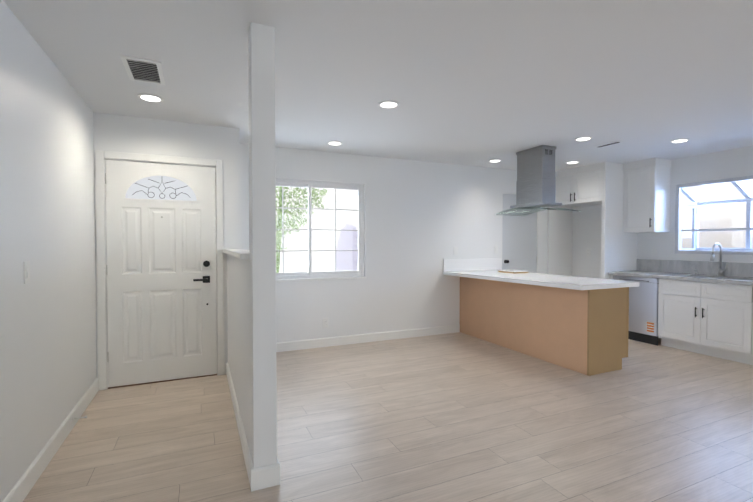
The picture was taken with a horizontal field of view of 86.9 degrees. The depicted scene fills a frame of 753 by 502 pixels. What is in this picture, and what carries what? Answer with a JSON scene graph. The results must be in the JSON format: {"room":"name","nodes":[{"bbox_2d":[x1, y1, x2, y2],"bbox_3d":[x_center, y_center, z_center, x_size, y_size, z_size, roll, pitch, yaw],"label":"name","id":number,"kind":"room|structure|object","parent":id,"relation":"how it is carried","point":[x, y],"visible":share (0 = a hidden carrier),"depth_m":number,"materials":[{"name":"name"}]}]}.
{"room":"kitchen","nodes":[
{"label":"kitchen","id":0,"kind":"room"},
{"bbox_2d":[0,0,96,501],"bbox_3d":[-0.504,0.096,-1.025,0.120,2.400,9.940,0,1,-24],"label":"wall","id":1,"kind":"structure","parent":0,"point":[48,366],"depth_m":2.25,"materials":[{"name":"white paint"}]},
{"bbox_2d":[23,261,29,283],"bbox_3d":[-1.811,0.111,2.061,0.010,0.116,0.072,0,1,-24],"label":"light switch","id":2,"kind":"object","parent":1,"relation":"attached to","point":[26,264],"visible":1,"depth_m":2.05,"materials":[{"name":"white plastic"}]},
{"bbox_2d":[3,378,98,501],"bbox_3d":[-0.444,1.240,-0.976,0.014,0.110,9.700,0,1,-24],"label":"baseboard","id":3,"kind":"structure","parent":1,"relation":"attached to","point":[19,492],"depth_m":2.31,"materials":[{"name":"white wood"}]},
{"bbox_2d":[93,112,239,377],"bbox_3d":[-1.910,0.005,3.724,1.188,2.400,0.120,0,1,-24],"label":"wall","id":4,"kind":"structure","parent":0,"point":[121,133],"depth_m":3.70,"materials":[{"name":"white paint"}]},
{"bbox_2d":[95,150,224,389],"bbox_3d":[-1.970,0.168,3.691,1.023,2.075,0.135,0,1,-24],"label":"door frame","id":5,"kind":"structure","parent":4,"relation":"in","point":[101,239],"depth_m":3.49,"materials":[{"name":"white wood"}]},
{"bbox_2d":[105,159,216,386],"bbox_3d":[-1.952,0.198,3.644,0.888,1.993,0.095,0,1,-24],"label":"front door","id":6,"kind":"structure","parent":4,"relation":"in","point":[161,260],"depth_m":3.64,"materials":[{"name":"painted wood"},{"name":"glass"},{"name":"metal"}]},
{"bbox_2d":[227,22,276,467],"bbox_3d":[-0.991,0.019,2.974,0.120,2.400,2.000,0,1,-24],"label":"wall","id":7,"kind":"structure","parent":0,"point":[251,293],"depth_m":2.07,"materials":[{"name":"white paint"}]},
{"bbox_2d":[222,249,248,258],"bbox_3d":[-1.038,0.012,3.024,0.165,0.032,1.870,0,1,-24],"label":"ledge","id":8,"kind":"object","parent":7,"relation":"on","point":[240,253],"depth_m":2.58,"materials":[{"name":"white wood"}]},
{"bbox_2d":[225,363,258,491],"bbox_3d":[-1.050,1.164,2.961,0.018,0.110,2.014,0,1,-24],"label":"baseboard","id":9,"kind":"structure","parent":7,"relation":"attached to","point":[253,473],"depth_m":2.39,"materials":[{"name":"white wood"}]},
{"bbox_2d":[263,459,279,487],"bbox_3d":[-1.048,1.159,3.269,0.032,0.110,2.574,0,1,-24],"label":"baseboard","id":10,"kind":"structure","parent":7,"relation":"attached to","point":[273,470],"depth_m":2.09,"materials":[{"name":"white wood"}]},
{"bbox_2d":[3,0,752,171],"bbox_3d":[2.456,-1.161,0.603,6.873,0.050,10.540,0,1,-24],"label":"ceiling","id":11,"kind":"structure","parent":0,"point":[479,83],"depth_m":2.58,"materials":[{"name":"white paint"}]},
{"bbox_2d":[120,55,165,84],"bbox_3d":[-1.508,-1.167,2.583,0.215,0.012,0.380,0,1,-24],"label":"ceiling vent","id":12,"kind":"object","parent":11,"relation":"in","point":[144,70],"visible":0.96,"depth_m":2.56,"materials":[{"name":"white"}]},
{"bbox_2d":[138,94,163,102],"bbox_3d":[-1.743,-1.179,3.066,0.176,0.006,0.176,0,1,-24],"label":"recessed light","id":13,"kind":"object","parent":11,"relation":"in","point":[151,98],"visible":0.98,"depth_m":3.06,"materials":[{"name":"white"}]},
{"bbox_2d":[327,141,342,145],"bbox_3d":[-0.467,-1.206,4.451,0.176,0.006,0.176,0,1,-24],"label":"recessed light","id":14,"kind":"object","parent":11,"relation":"in","point":[335,143],"visible":0.98,"depth_m":4.45,"materials":[{"name":"white"}]},
{"bbox_2d":[378,100,399,108],"bbox_3d":[0.098,-1.182,3.208,0.176,0.006,0.176,0,1,-24],"label":"recessed light","id":15,"kind":"object","parent":11,"relation":"in","point":[388,104],"visible":1,"depth_m":3.20,"materials":[{"name":"white"}]},
{"bbox_2d":[488,159,501,162],"bbox_3d":[1.613,-1.224,5.400,0.176,0.006,0.176,0,1,-24],"label":"recessed light","id":16,"kind":"object","parent":11,"relation":"in","point":[495,160],"visible":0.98,"depth_m":5.37,"materials":[{"name":"white"}]},
{"bbox_2d":[495,145,577,215],"bbox_3d":[1.908,-0.834,4.768,0.520,0.762,0.840,0,1,-24],"label":"range hood","id":17,"kind":"object","parent":11,"relation":"hanging from","point":[536,184],"visible":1,"depth_m":4.63,"materials":[{"name":"silver metal"}]},
{"bbox_2d":[565,161,578,163],"bbox_3d":[2.718,-1.226,5.512,0.176,0.006,0.176,0,1,-24],"label":"recessed light","id":18,"kind":"object","parent":11,"relation":"in","point":[572,162],"visible":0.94,"depth_m":5.50,"materials":[{"name":"white"}]},
{"bbox_2d":[574,137,591,140],"bbox_3d":[2.219,-1.202,4.266,0.176,0.006,0.176,0,1,-24],"label":"recessed light","id":19,"kind":"object","parent":11,"relation":"in","point":[583,138],"visible":0.98,"depth_m":4.27,"materials":[{"name":"white"}]},
{"bbox_2d":[595,141,621,147],"bbox_3d":[2.625,-1.206,4.498,0.075,0.007,0.285,0,1,-24],"label":"ceiling air vent slot","id":20,"kind":"object","parent":11,"relation":"attached to","point":[616,142],"visible":0.94,"depth_m":4.48,"materials":[{"name":"white metal"}]},
{"bbox_2d":[670,139,689,142],"bbox_3d":[3.317,-1.204,4.342,0.176,0.006,0.176,0,1,-24],"label":"recessed light","id":21,"kind":"object","parent":11,"relation":"in","point":[679,140],"visible":0.98,"depth_m":4.33,"materials":[{"name":"white plastic"}]},
{"bbox_2d":[23,332,752,501],"bbox_3d":[2.456,1.289,0.649,6.873,0.050,10.540,0,1,-24],"label":"floor","id":22,"kind":"structure","parent":0,"point":[456,417],"depth_m":2.68,"materials":[{"name":"laminate"}]},
{"bbox_2d":[460,277,628,375],"bbox_3d":[1.882,0.765,4.882,0.578,0.835,2.083,0,1,-24],"label":"base cabinet","id":23,"kind":"object","parent":22,"relation":"on","point":[585,332],"visible":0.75,"depth_m":4.21,"materials":[{"name":"brown wood"}]},
{"bbox_2d":[443,258,638,289],"bbox_3d":[1.841,0.238,4.840,1.040,0.220,2.109,0,1,-24],"label":"countertop","id":24,"kind":"structure","parent":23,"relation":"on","point":[485,268],"depth_m":4.75,"materials":[{"name":"white stone"}]},
{"bbox_2d":[547,162,637,278],"bbox_3d":[3.251,-0.040,6.073,0.735,2.400,0.999,0,1,-24],"label":"tall cabinet","id":25,"kind":"object","parent":22,"relation":"on","point":[592,194],"visible":0.65,"depth_m":6.03,"materials":[{"name":"white wood"}]},
{"bbox_2d":[613,275,658,345],"bbox_3d":[3.646,0.753,5.334,0.610,0.842,0.588,0,1,-24],"label":"dishwasher","id":26,"kind":"object","parent":22,"relation":"on","point":[643,311],"visible":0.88,"depth_m":5.09,"materials":[{"name":"silver metal"}]},
{"bbox_2d":[610,275,752,364],"bbox_3d":[4.199,0.776,4.075,0.644,0.844,3.449,0,1,-24],"label":"base cabinet","id":27,"kind":"object","parent":22,"relation":"on","point":[710,319],"depth_m":4.46,"materials":[{"name":"white wood"}]},
{"bbox_2d":[608,259,752,284],"bbox_3d":[4.202,0.251,4.066,0.639,0.205,3.449,0,1,-24],"label":"countertop","id":28,"kind":"structure","parent":27,"relation":"on","point":[674,269],"depth_m":4.99,"materials":[{"name":"grey stone"}]},
{"bbox_2d":[710,243,726,275],"bbox_3d":[4.083,0.101,4.744,0.233,0.397,0.091,0,1,-24],"label":"faucet","id":29,"kind":"object","parent":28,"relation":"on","point":[720,271],"visible":1,"depth_m":4.78,"materials":[{"name":"silver metal"}]},
{"bbox_2d":[692,276,746,279],"bbox_3d":[3.963,0.435,4.637,0.373,0.225,0.718,0,1,-24],"label":"sink","id":30,"kind":"object","parent":27,"relation":"in","point":[722,278],"depth_m":4.73,"materials":[{"name":"silver metal"}]},
{"bbox_2d":[239,143,546,342],"bbox_3d":[0.873,-0.032,5.624,5.685,2.400,0.120,0,1,-24],"label":"wall","id":31,"kind":"structure","parent":0,"point":[422,219],"depth_m":5.29,"materials":[{"name":"white paint"}]},
{"bbox_2d":[276,179,365,281],"bbox_3d":[-0.809,-0.244,4.849,1.439,1.214,0.105,0,1,-24],"label":"window","id":32,"kind":"structure","parent":31,"relation":"in","point":[292,276],"depth_m":4.89,"materials":[{"name":"white plastic"}]},
{"bbox_2d":[276,324,459,351],"bbox_3d":[-0.195,1.124,5.095,3.045,0.110,0.014,0,1,-24],"label":"baseboard","id":33,"kind":"structure","parent":31,"relation":"attached to","point":[390,335],"depth_m":5.10,"materials":[{"name":"white wood"}]},
{"bbox_2d":[502,194,536,272],"bbox_3d":[2.236,0.138,6.158,0.704,2.020,0.108,0,1,-24],"label":"kitchen door","id":34,"kind":"structure","parent":31,"relation":"in","point":[519,242],"depth_m":6.16,"materials":[{"name":"grey"}]},
{"bbox_2d":[502,193,537,272],"bbox_3d":[2.206,0.135,6.223,0.733,2.044,0.118,0,1,-24],"label":"door frame","id":35,"kind":"structure","parent":31,"relation":"in","point":[537,226],"depth_m":6.30,"materials":[{"name":"white"}]},
{"bbox_2d":[637,146,752,262],"bbox_3d":[5.563,0.039,1.948,0.120,2.400,10.420,0,1,-24],"label":"wall","id":36,"kind":"structure","parent":0,"point":[731,163],"depth_m":5.09,"materials":[{"name":"white paint"}]},
{"bbox_2d":[623,158,670,232],"bbox_3d":[3.713,-0.744,5.478,0.365,0.970,0.437,0,1,-24],"label":"upper cabinet","id":37,"kind":"object","parent":36,"relation":"attached to","point":[646,201],"visible":1,"depth_m":5.34,"materials":[{"name":"white wood"}]},
{"bbox_2d":[675,175,752,254],"bbox_3d":[4.449,-0.417,4.854,0.458,0.918,1.208,0,1,-24],"label":"window","id":38,"kind":"structure","parent":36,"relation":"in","point":[694,204],"depth_m":5.15,"materials":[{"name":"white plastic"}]},
{"label":"outside","id":39,"kind":"structure","parent":0,"visible":0},
{"bbox_2d":[276,186,357,272],"bbox_3d":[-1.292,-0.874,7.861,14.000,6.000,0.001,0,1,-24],"label":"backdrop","id":40,"kind":"structure","parent":39,"point":[328,221],"depth_m":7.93,"materials":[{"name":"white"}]},
{"bbox_2d":[681,180,752,248],"bbox_3d":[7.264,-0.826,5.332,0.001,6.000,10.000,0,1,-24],"label":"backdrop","id":41,"kind":"structure","parent":39,"point":[724,194],"depth_m":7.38,"materials":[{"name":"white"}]}
]}

